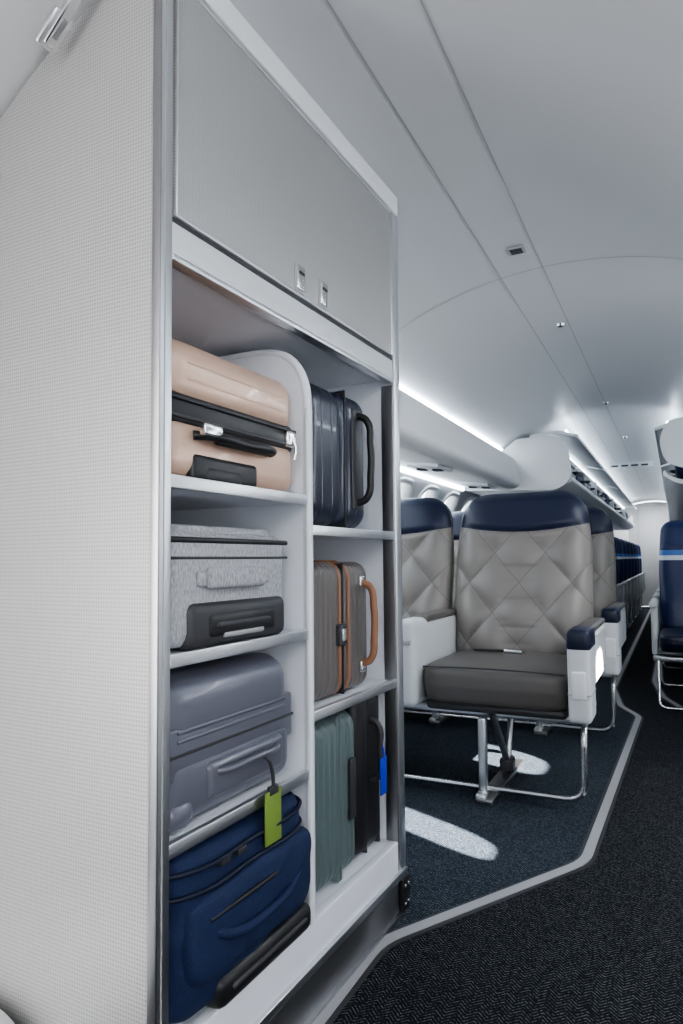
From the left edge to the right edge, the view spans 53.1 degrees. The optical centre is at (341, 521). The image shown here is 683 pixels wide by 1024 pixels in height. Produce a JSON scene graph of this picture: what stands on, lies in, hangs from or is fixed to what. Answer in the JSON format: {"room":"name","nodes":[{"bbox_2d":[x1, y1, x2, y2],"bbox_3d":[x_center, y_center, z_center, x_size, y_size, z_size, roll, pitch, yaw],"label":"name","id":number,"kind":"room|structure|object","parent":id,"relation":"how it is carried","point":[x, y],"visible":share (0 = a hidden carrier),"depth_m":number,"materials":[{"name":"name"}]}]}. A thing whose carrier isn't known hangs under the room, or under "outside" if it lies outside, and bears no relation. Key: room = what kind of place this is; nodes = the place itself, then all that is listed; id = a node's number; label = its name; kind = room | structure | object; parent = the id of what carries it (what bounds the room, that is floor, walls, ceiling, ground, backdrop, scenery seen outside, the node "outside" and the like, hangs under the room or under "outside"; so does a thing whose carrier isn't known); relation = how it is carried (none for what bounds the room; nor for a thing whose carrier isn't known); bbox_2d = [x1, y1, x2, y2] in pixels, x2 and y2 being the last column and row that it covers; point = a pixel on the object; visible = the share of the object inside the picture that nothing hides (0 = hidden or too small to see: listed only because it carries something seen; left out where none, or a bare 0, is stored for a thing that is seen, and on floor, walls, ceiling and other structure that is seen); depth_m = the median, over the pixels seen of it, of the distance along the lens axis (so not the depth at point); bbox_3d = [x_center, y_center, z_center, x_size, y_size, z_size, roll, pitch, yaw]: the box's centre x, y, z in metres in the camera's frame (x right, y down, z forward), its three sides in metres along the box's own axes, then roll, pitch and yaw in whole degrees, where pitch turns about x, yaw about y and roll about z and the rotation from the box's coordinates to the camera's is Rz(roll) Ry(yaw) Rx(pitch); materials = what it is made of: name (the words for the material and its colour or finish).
{"room":"aircraft cabin","nodes":[
{"label":"aircraft cabin","id":0,"kind":"room"},
{"bbox_2d":[0,0,682,709],"bbox_3d":[2.405,0.233,5.721,2.639,1.970,15.600,-2,-4,26],"label":"ceiling","id":1,"kind":"structure","parent":0,"point":[577,105],"depth_m":1.87,"materials":[{"name":"grey paint"}]},
{"bbox_2d":[35,0,82,54],"bbox_3d":[-0.449,-0.840,1.121,0.114,0.097,0.037,-2,-4,26],"label":"bracket","id":2,"kind":"object","parent":1,"relation":"attached to","point":[57,24],"visible":1,"depth_m":1.12,"materials":[{"name":"silver metal"}]},
{"bbox_2d":[401,477,414,498],"bbox_3d":[0.295,-0.038,4.148,0.253,0.459,0.380,-2,-4,26],"label":"window","id":3,"kind":"structure","parent":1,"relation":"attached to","point":[407,484],"depth_m":4.22,"materials":[{"name":"white plastic"}]},
{"bbox_2d":[417,485,439,498],"bbox_3d":[0.514,-0.015,4.596,0.253,0.459,0.380,-2,-4,26],"label":"window","id":4,"kind":"structure","parent":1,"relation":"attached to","point":[432,491],"depth_m":4.62,"materials":[{"name":"white plastic"}]},
{"bbox_2d":[400,467,464,490],"bbox_3d":[0.236,-0.312,3.717,0.024,0.024,3.050,-2,-4,26],"label":"recessed light","id":5,"kind":"object","parent":1,"relation":"in","point":[407,471],"visible":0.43,"depth_m":4.37,"materials":[{"name":"white"}]},
{"bbox_2d":[399,384,502,450],"bbox_3d":[0.497,-0.595,3.604,0.018,0.018,3.050,-2,-4,26],"label":"recessed light","id":6,"kind":"object","parent":1,"relation":"in","point":[402,388],"visible":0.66,"depth_m":3.73,"materials":[{"name":"white"}]},
{"bbox_2d":[442,491,459,511],"bbox_3d":[0.734,0.009,5.045,0.253,0.459,0.380,-2,-4,26],"label":"frame","id":7,"kind":"object","parent":1,"relation":"attached to","point":[452,498],"visible":0.28,"depth_m":5.12,"materials":[{"name":"white plastic"}]},
{"bbox_2d":[399,389,519,489],"bbox_3d":[0.411,-0.418,3.609,0.407,0.276,3.200,-2,-4,26],"label":"bin","id":8,"kind":"object","parent":1,"relation":"attached to","point":[432,444],"visible":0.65,"depth_m":3.62,"materials":[{"name":"white plastic"}]},
{"bbox_2d":[459,497,475,511],"bbox_3d":[0.953,0.032,5.494,0.253,0.459,0.380,-2,-4,26],"label":"frame","id":9,"kind":"object","parent":1,"relation":"attached to","point":[469,500],"visible":0.18,"depth_m":5.37,"materials":[{"name":"white plastic"}]},
{"bbox_2d":[326,0,639,499],"bbox_3d":[2.551,-0.691,6.533,0.004,0.001,13.900,-2,-4,26],"label":"trim","id":10,"kind":"structure","parent":1,"relation":"attached to","point":[327,1],"depth_m":1.77,"materials":[{"name":"grey plastic"}]},
{"bbox_2d":[420,0,646,493],"bbox_3d":[2.685,-0.710,6.468,0.004,0.001,13.900,-2,-4,26],"label":"trim","id":11,"kind":"structure","parent":1,"relation":"attached to","point":[424,8],"depth_m":1.79,"materials":[{"name":"grey plastic"}]},
{"bbox_2d":[398,256,681,330],"bbox_3d":[0.766,-0.684,2.424,2.017,0.470,0.005,-2,-4,26],"label":"trim","id":12,"kind":"structure","parent":1,"relation":"attached to","point":[624,256],"depth_m":2.46,"materials":[{"name":"grey plastic"}]},
{"bbox_2d":[466,430,636,530],"bbox_3d":[3.112,-0.247,8.687,0.804,0.442,8.300,-2,-4,26],"label":"bin","id":13,"kind":"object","parent":1,"relation":"attached to","point":[550,460],"visible":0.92,"depth_m":5.00,"materials":[{"name":"white plastic"}]},
{"bbox_2d":[468,476,633,530],"bbox_3d":[3.104,-0.073,8.710,0.758,0.097,8.250,-2,-4,26],"label":"shelf","id":14,"kind":"object","parent":13,"relation":"attached to","point":[619,522],"depth_m":6.08,"materials":[{"name":"white"}]},
{"bbox_2d":[556,323,564,327],"bbox_3d":[0.982,-0.883,3.064,0.040,0.020,0.040,-2,-4,26],"label":"smoke detector","id":15,"kind":"object","parent":1,"relation":"attached to","point":[559,325],"visible":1,"depth_m":3.05,"materials":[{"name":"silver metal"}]},
{"bbox_2d":[609,461,652,468],"bbox_3d":[3.141,-0.616,7.408,0.440,0.060,0.024,-2,-4,26],"label":"sign","id":16,"kind":"object","parent":1,"relation":"attached to","point":[643,463],"depth_m":7.40,"materials":[{"name":"white plastic"}]},
{"bbox_2d":[654,417,682,520],"bbox_3d":[4.276,-0.289,8.120,0.804,0.442,8.300,-2,-4,26],"label":"bin","id":17,"kind":"object","parent":1,"relation":"attached to","point":[668,436],"visible":1,"depth_m":4.63,"materials":[{"name":"white plastic"}]},
{"bbox_2d":[663,470,682,520],"bbox_3d":[4.310,-0.117,8.123,0.758,0.097,8.250,-2,-4,26],"label":"shelf","id":18,"kind":"object","parent":17,"relation":"attached to","point":[673,485],"depth_m":5.52,"materials":[{"name":"white plastic"}]},
{"bbox_2d":[332,607,682,1023],"bbox_3d":[2.414,1.236,5.665,2.298,0.040,15.600,-2,-4,26],"label":"carpet","id":19,"kind":"object","parent":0,"point":[602,942],"visible":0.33,"depth_m":1.64,"materials":[{"name":"black carpet"}]},
{"bbox_2d":[0,1009,14,1023],"bbox_3d":[-0.771,0.871,1.020,0.505,0.229,0.335,-2,-4,26],"label":"sill","id":20,"kind":"structure","parent":19,"relation":"on","point":[4,1018],"depth_m":1.09,"materials":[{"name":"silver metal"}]},
{"bbox_2d":[0,0,409,1023],"bbox_3d":[-0.436,0.053,1.641,0.890,1.926,0.944,-2,-4,28],"label":"closet","id":21,"kind":"object","parent":19,"relation":"on","point":[165,175],"visible":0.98,"depth_m":1.16,"materials":[{"name":"white plastic"}]},
{"bbox_2d":[170,524,287,649],"bbox_3d":[-0.423,0.120,1.337,0.559,0.207,0.354,-2,-4,28],"label":"suitcase","id":22,"kind":"object","parent":21,"relation":"on","point":[226,585],"visible":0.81,"depth_m":1.18,"materials":[{"name":"grey fabric"}]},
{"bbox_2d":[171,489,287,510],"bbox_3d":[-0.464,-0.043,1.394,0.656,0.014,0.416,-2,-4,28],"label":"shelf","id":23,"kind":"object","parent":21,"relation":"attached to","point":[181,499],"depth_m":1.33,"materials":[{"name":"white plastic"}]},
{"bbox_2d":[169,652,292,847],"bbox_3d":[-0.407,0.427,1.327,0.575,0.330,0.375,-2,-4,28],"label":"suitcase","id":24,"kind":"object","parent":21,"relation":"on","point":[230,717],"visible":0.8,"depth_m":1.19,"materials":[{"name":"grey plastic"}]},
{"bbox_2d":[170,630,293,653],"bbox_3d":[-0.462,0.234,1.379,0.656,0.014,0.416,-2,-4,28],"label":"shelf","id":25,"kind":"object","parent":21,"relation":"attached to","point":[285,637],"depth_m":1.22,"materials":[{"name":"white plastic"}]},
{"bbox_2d":[171,338,296,490],"bbox_3d":[-0.409,-0.173,1.369,0.574,0.240,0.392,-2,-4,28],"label":"suitcase","id":26,"kind":"object","parent":21,"relation":"on","point":[229,420],"visible":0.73,"depth_m":1.21,"materials":[{"name":"beige plastic"}]},
{"bbox_2d":[169,768,301,841],"bbox_3d":[-0.459,0.518,1.363,0.656,0.014,0.416,-2,-4,28],"label":"shelf","id":27,"kind":"object","parent":21,"relation":"attached to","point":[213,820],"depth_m":1.19,"materials":[{"name":"white plastic"}]},
{"bbox_2d":[168,791,310,1023],"bbox_3d":[-0.383,0.667,1.317,0.584,0.285,0.443,-2,-4,28],"label":"suitcase","id":28,"kind":"object","parent":21,"relation":"on","point":[236,903],"visible":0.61,"depth_m":1.14,"materials":[{"name":"blue fabric"}]},
{"bbox_2d":[314,710,356,891],"bbox_3d":[-0.230,0.637,1.649,0.512,0.374,0.258,-2,-4,28],"label":"suitcase","id":29,"kind":"object","parent":21,"relation":"on","point":[335,761],"visible":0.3,"depth_m":1.54,"materials":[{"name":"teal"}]},
{"bbox_2d":[313,536,363,539],"bbox_3d":[-0.256,0.039,1.785,0.656,0.014,0.436,-2,-4,28],"label":"shelf","id":30,"kind":"object","parent":21,"relation":"attached to","point":[314,537],"depth_m":1.74,"materials":[{"name":"white metal"}]},
{"bbox_2d":[309,383,374,527],"bbox_3d":[-0.205,-0.145,1.712,0.546,0.334,0.325,-2,-4,28],"label":"suitcase","id":31,"kind":"object","parent":21,"relation":"on","point":[339,499],"visible":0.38,"depth_m":1.62,"materials":[{"name":"black"}]},
{"bbox_2d":[313,560,377,700],"bbox_3d":[-0.201,0.254,1.690,0.547,0.315,0.325,-2,-4,28],"label":"suitcase","id":32,"kind":"object","parent":21,"relation":"on","point":[341,661],"visible":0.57,"depth_m":1.59,"materials":[{"name":"grey"}]},
{"bbox_2d":[314,678,387,709],"bbox_3d":[-0.253,0.426,1.764,0.656,0.014,0.436,-2,-4,28],"label":"shelf","id":33,"kind":"object","parent":21,"relation":"attached to","point":[369,688],"depth_m":1.62,"materials":[{"name":"white plastic"}]},
{"bbox_2d":[344,695,386,854],"bbox_3d":[-0.128,0.634,1.831,0.539,0.398,0.150,-2,-4,28],"label":"suitcase","id":34,"kind":"object","parent":21,"relation":"on","point":[369,752],"visible":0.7,"depth_m":1.70,"materials":[{"name":"black plastic"}]},
{"bbox_2d":[312,609,650,1023],"bbox_3d":[2.711,1.246,6.295,0.420,0.006,13.003,-2,-4,27],"label":"strip","id":35,"kind":"object","parent":19,"relation":"on","point":[591,844],"visible":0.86,"depth_m":1.91,"materials":[{"name":"grey"}]},
{"bbox_2d":[391,609,648,929],"bbox_3d":[2.528,1.292,7.044,1.271,0.002,11.820,-2,-4,26],"label":"carpet","id":36,"kind":"object","parent":19,"relation":"on","point":[459,850],"visible":0.55,"depth_m":2.53,"materials":[{"name":"carpet"}]},
{"bbox_2d":[402,491,605,805],"bbox_3d":[0.465,0.469,3.051,1.309,1.235,0.837,-2,-4,26],"label":"seat","id":37,"kind":"object","parent":36,"relation":"on","point":[522,638],"visible":0.97,"depth_m":2.96,"materials":[{"name":"leather"}]},
{"bbox_2d":[401,497,453,618],"bbox_3d":[0.135,0.320,3.239,0.657,0.910,0.802,-2,-4,26],"label":"seat","id":38,"kind":"object","parent":37,"relation":"attached to","point":[427,533],"visible":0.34,"depth_m":3.34,"materials":[{"name":"leather"}]},
{"bbox_2d":[424,650,567,710],"bbox_3d":[0.685,0.642,2.836,0.573,0.172,0.590,-2,-4,26],"label":"seat cushion","id":39,"kind":"object","parent":37,"relation":"on","point":[461,680],"depth_m":2.61,"materials":[{"name":"grey leather"}]},
{"bbox_2d":[404,506,625,735],"bbox_3d":[0.966,0.520,4.040,1.309,1.235,0.837,-2,-4,26],"label":"seat","id":40,"kind":"object","parent":36,"relation":"on","point":[606,606],"visible":0.28,"depth_m":3.85,"materials":[{"name":"grey leather"}]},
{"bbox_2d":[451,511,463,607],"bbox_3d":[0.636,0.371,4.229,0.657,0.910,0.802,-2,-4,26],"label":"seat","id":41,"kind":"object","parent":40,"relation":"on","point":[457,516],"visible":0.02,"depth_m":4.44,"materials":[{"name":"grey leather"}]},
{"bbox_2d":[614,538,622,601],"bbox_3d":[2.405,0.718,7.139,0.990,1.160,0.691,-2,-4,26],"label":"seat","id":42,"kind":"object","parent":36,"relation":"on","point":[620,585],"visible":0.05,"depth_m":6.96,"materials":[{"name":"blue leather"}]},
{"bbox_2d":[614,537,627,611],"bbox_3d":[2.756,0.755,7.857,0.990,1.160,0.691,-2,-4,26],"label":"seat","id":43,"kind":"object","parent":36,"relation":"on","point":[618,541],"visible":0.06,"depth_m":7.83,"materials":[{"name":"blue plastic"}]},
{"bbox_2d":[620,539,631,631],"bbox_3d":[3.107,0.792,8.575,0.990,1.160,0.691,-2,-4,26],"label":"seat","id":44,"kind":"object","parent":36,"relation":"on","point":[624,550],"visible":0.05,"depth_m":8.53,"materials":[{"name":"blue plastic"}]},
{"bbox_2d":[624,540,635,628],"bbox_3d":[3.458,0.829,9.293,0.990,1.160,0.691,-2,-4,26],"label":"seat","id":45,"kind":"object","parent":36,"relation":"on","point":[627,542],"visible":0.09,"depth_m":9.21,"materials":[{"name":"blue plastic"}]},
{"bbox_2d":[628,541,638,622],"bbox_3d":[3.809,0.866,10.011,0.990,1.160,0.691,-2,-4,26],"label":"seat","id":46,"kind":"object","parent":36,"relation":"on","point":[630,543],"visible":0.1,"depth_m":9.97,"materials":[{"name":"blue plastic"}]},
{"bbox_2d":[631,542,640,617],"bbox_3d":[4.160,0.903,10.729,0.990,1.160,0.691,-2,-4,26],"label":"seat","id":47,"kind":"object","parent":36,"relation":"on","point":[634,545],"visible":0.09,"depth_m":10.64,"materials":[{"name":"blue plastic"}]},
{"bbox_2d":[634,543,642,613],"bbox_3d":[4.512,0.940,11.447,0.990,1.160,0.691,-2,-4,26],"label":"seat","id":48,"kind":"object","parent":36,"relation":"on","point":[637,549],"visible":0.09,"depth_m":11.39,"materials":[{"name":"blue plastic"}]},
{"bbox_2d":[637,544,644,610],"bbox_3d":[4.863,0.977,12.165,0.990,1.160,0.691,-2,-4,26],"label":"seat","id":49,"kind":"object","parent":36,"relation":"on","point":[639,548],"visible":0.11,"depth_m":12.07,"materials":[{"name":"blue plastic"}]},
{"bbox_2d":[649,520,682,710],"bbox_3d":[2.385,0.547,4.072,0.990,1.160,0.691,-2,-4,26],"label":"seat","id":50,"kind":"object","parent":19,"relation":"on","point":[671,532],"visible":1,"depth_m":4.35,"materials":[{"name":"blue leather"}]},
{"bbox_2d":[660,627,682,652],"bbox_3d":[2.139,0.706,4.077,0.430,0.127,0.500,-2,-4,26],"label":"seat cushion","id":51,"kind":"object","parent":50,"relation":"on","point":[671,638],"depth_m":3.94,"materials":[{"name":"blue leather"}]},
{"bbox_2d":[651,647,682,711],"bbox_3d":[3.068,1.249,6.400,0.305,0.006,12.505,-2,-4,24],"label":"strip","id":52,"kind":"object","parent":19,"relation":"on","point":[654,679],"visible":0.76,"depth_m":4.80,"materials":[{"name":"grey"}]},
{"bbox_2d":[653,592,682,686],"bbox_3d":[2.736,0.584,4.790,0.990,1.160,0.691,-2,-4,26],"label":"seat","id":53,"kind":"object","parent":19,"relation":"on","point":[657,594],"visible":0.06,"depth_m":4.74,"materials":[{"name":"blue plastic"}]},
{"bbox_2d":[656,588,682,669],"bbox_3d":[3.087,0.621,5.507,0.990,1.160,0.691,-2,-4,26],"label":"seat","id":54,"kind":"object","parent":19,"relation":"on","point":[658,589],"visible":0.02,"depth_m":5.38,"materials":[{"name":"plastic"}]},
{"bbox_2d":[506,245,525,255],"bbox_3d":[0.591,-0.917,2.310,0.056,0.010,0.056,-2,-4,26],"label":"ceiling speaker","id":55,"kind":"object","parent":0,"point":[519,249],"depth_m":2.30},
{"bbox_2d":[613,502,669,605],"bbox_3d":[5.714,0.587,12.487,2.600,1.940,0.480,-2,-4,26],"label":"wall","id":56,"kind":"structure","parent":0,"point":[648,518],"depth_m":12.68,"materials":[{"name":"grey plastic"}]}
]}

